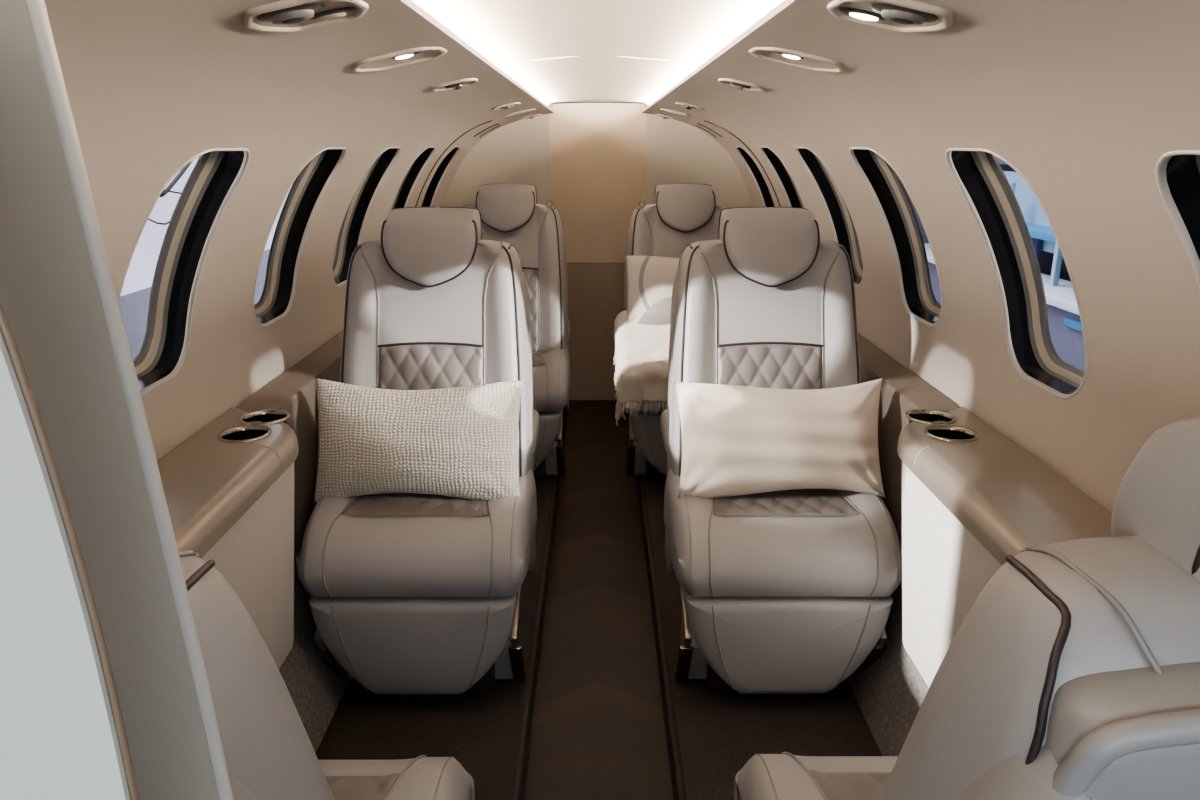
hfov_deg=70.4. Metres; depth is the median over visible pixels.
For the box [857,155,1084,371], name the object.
window frame
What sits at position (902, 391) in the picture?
side ledge
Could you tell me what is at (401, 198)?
window
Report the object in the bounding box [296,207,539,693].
seat
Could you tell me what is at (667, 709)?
trim
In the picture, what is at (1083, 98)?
wall
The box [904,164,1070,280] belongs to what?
wall
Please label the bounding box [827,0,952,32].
panel
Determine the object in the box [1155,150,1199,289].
window
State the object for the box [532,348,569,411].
seat cushion
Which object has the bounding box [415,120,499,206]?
trim
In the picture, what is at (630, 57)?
rib
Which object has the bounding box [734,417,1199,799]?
seat
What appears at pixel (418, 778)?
seat cushion
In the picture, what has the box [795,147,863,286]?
window
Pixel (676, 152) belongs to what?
wall
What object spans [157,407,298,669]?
console
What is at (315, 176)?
window
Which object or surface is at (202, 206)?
window
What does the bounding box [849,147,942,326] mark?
window
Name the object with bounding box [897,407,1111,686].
console
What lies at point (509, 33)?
ceiling
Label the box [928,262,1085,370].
floor
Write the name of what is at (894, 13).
air vent
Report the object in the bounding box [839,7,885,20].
lamp
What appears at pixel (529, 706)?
trim
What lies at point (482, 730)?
floor
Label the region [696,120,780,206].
trim
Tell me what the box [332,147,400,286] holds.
window
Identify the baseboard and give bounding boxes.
[279,586,349,752]
[847,589,928,755]
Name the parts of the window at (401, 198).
trim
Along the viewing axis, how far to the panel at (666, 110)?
3.34 m
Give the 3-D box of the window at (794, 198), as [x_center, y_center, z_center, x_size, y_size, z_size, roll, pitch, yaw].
[0.700,-0.723,3.082,0.241,0.422,0.283,0,17,0]
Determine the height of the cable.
0.476 m
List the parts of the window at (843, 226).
trim, frame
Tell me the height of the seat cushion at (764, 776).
0.175 m
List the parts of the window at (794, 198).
trim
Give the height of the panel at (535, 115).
0.026 m
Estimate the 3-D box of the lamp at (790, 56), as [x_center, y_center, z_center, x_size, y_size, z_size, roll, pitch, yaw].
[0.282,-0.515,1.268,0.047,0.012,0.032,0,17,0]
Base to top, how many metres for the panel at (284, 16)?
0.029 m
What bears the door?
in the wall at (676, 152)
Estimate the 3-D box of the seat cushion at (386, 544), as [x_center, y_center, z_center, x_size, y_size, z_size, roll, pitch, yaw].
[-0.397,0.284,1.934,0.480,0.175,0.400,0,17,0]
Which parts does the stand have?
post, panel, post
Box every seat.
[178,550,474,799]
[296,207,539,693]
[462,183,569,478]
[624,183,731,478]
[660,207,901,693]
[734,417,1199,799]
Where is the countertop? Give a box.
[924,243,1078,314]
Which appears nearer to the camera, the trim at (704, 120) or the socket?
the socket
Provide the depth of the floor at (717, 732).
1.85 m
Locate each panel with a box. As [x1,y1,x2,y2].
[242,0,368,32]
[350,47,446,72]
[431,78,477,91]
[491,102,520,110]
[505,109,534,116]
[520,114,540,119]
[655,114,675,119]
[660,109,690,116]
[675,102,704,110]
[718,78,764,91]
[749,47,845,72]
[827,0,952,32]
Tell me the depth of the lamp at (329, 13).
0.88 m
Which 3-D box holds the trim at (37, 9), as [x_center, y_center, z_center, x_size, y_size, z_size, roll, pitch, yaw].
[-0.158,0.459,0.436,0.071,1.470,0.006,0,17,0]
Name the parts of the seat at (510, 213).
backrest, quilted panel, foot plate, leg, plate, armrest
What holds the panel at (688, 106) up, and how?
attached to the wall at (1083, 98)
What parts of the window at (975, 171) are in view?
frame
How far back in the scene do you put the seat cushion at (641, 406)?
3.00 m
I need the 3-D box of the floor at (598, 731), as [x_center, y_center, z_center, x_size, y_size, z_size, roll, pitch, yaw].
[-0.004,0.701,2.189,0.312,0.001,4.890,0,17,0]
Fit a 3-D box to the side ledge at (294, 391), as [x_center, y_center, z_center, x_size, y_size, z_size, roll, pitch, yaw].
[-0.719,-0.119,2.970,0.088,0.431,2.640,0,17,0]
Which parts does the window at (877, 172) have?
trim, frame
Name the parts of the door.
panel, panel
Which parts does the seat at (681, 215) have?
leg, foot plate, backrest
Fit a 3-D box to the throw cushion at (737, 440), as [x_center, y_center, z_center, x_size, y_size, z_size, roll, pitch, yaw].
[0.400,0.089,1.891,0.470,0.264,0.145,1,17,2]
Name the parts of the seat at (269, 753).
backrest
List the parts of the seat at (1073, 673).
backrest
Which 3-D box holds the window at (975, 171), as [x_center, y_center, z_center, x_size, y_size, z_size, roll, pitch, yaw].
[0.704,-0.223,1.415,0.241,0.422,0.283,0,17,0]
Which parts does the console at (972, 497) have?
panel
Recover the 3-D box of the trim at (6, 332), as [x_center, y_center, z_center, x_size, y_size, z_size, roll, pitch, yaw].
[-0.265,0.536,0.368,0.269,1.361,0.002,0,17,0]
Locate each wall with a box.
[0,0,219,799]
[0,332,129,799]
[44,0,553,459]
[120,157,292,295]
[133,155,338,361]
[443,114,752,207]
[642,0,1199,511]
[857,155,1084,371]
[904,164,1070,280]
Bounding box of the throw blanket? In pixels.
[613,310,669,425]
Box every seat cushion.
[296,469,536,596]
[319,757,474,799]
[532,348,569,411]
[627,401,667,411]
[664,469,901,596]
[734,754,897,799]
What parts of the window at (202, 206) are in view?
frame, trim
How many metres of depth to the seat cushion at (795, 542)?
1.77 m
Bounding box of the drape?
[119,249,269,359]
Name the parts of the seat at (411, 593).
leg, quilted panel, backrest, foot plate, leg, plate, armrest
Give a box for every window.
[117,148,249,395]
[253,147,346,326]
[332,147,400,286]
[388,146,435,212]
[420,146,460,206]
[735,146,775,206]
[759,146,805,207]
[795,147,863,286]
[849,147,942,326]
[945,148,1087,398]
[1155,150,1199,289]
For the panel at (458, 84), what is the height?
0.026 m
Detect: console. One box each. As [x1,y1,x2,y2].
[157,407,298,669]
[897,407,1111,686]
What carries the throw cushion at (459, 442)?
on the seat at (411, 593)
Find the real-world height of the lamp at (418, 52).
0.012 m
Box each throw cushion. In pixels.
[313,378,522,502]
[626,256,679,324]
[675,378,884,498]
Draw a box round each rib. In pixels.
[526,56,578,60]
[617,56,669,60]
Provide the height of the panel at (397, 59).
0.036 m
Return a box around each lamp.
[310,7,356,20]
[392,51,421,58]
[774,51,803,58]
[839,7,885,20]
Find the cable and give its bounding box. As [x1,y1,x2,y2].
[148,161,192,224]
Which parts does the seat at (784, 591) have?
armrest, plate, leg, foot plate, backrest, quilted panel, leg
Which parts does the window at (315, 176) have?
frame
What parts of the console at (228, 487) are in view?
panel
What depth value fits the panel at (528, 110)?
3.33 m
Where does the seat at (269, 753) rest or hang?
on the floor at (482, 730)
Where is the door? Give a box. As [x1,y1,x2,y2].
[550,103,645,399]
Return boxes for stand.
[924,157,1085,370]
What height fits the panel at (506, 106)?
0.026 m
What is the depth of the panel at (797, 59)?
1.30 m
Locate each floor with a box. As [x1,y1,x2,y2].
[316,408,563,799]
[523,400,673,799]
[641,474,881,799]
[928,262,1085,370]
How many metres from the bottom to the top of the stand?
2.430 m
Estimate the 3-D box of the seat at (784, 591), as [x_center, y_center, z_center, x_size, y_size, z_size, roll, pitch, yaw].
[0.400,0.093,2.027,0.480,1.057,0.691,0,17,0]
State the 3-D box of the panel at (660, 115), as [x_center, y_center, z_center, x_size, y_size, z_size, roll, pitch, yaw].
[0.299,-1.291,3.873,0.098,0.026,0.104,0,17,0]
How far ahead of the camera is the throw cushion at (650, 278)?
3.09 m
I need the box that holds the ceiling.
[413,0,782,104]
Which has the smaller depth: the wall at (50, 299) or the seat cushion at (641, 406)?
the wall at (50, 299)
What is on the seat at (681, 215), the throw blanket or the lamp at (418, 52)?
the throw blanket
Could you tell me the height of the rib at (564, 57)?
0.008 m
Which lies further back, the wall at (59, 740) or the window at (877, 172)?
the window at (877, 172)
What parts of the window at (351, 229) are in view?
frame, trim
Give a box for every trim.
[0,302,138,799]
[26,0,233,799]
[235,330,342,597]
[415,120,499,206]
[513,407,566,799]
[563,100,631,101]
[634,437,683,799]
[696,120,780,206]
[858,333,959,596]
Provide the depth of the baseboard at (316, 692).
1.84 m
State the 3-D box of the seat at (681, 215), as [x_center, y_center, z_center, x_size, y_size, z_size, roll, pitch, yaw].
[0.325,-0.278,3.263,0.480,1.057,0.691,0,17,0]
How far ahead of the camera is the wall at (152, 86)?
1.40 m
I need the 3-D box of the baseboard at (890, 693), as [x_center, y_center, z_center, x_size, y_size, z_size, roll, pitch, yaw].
[0.623,0.500,2.057,0.090,0.260,4.750,0,17,0]
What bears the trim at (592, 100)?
attached to the ceiling
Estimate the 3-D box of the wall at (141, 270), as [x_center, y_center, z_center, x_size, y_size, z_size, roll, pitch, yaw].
[-3.016,-2.747,7.939,0.109,5.100,12.000,0,17,0]
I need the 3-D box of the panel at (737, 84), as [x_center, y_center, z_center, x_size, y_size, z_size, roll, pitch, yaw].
[0.303,-0.676,1.823,0.098,0.026,0.104,0,17,0]
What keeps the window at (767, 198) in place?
in the wall at (1083, 98)
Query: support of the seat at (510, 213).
on the floor at (482, 730)
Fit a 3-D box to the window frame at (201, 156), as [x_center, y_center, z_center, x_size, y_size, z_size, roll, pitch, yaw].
[-0.454,0.046,2.023,0.900,1.669,4.950,0,17,0]
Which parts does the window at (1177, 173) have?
trim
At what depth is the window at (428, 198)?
3.74 m

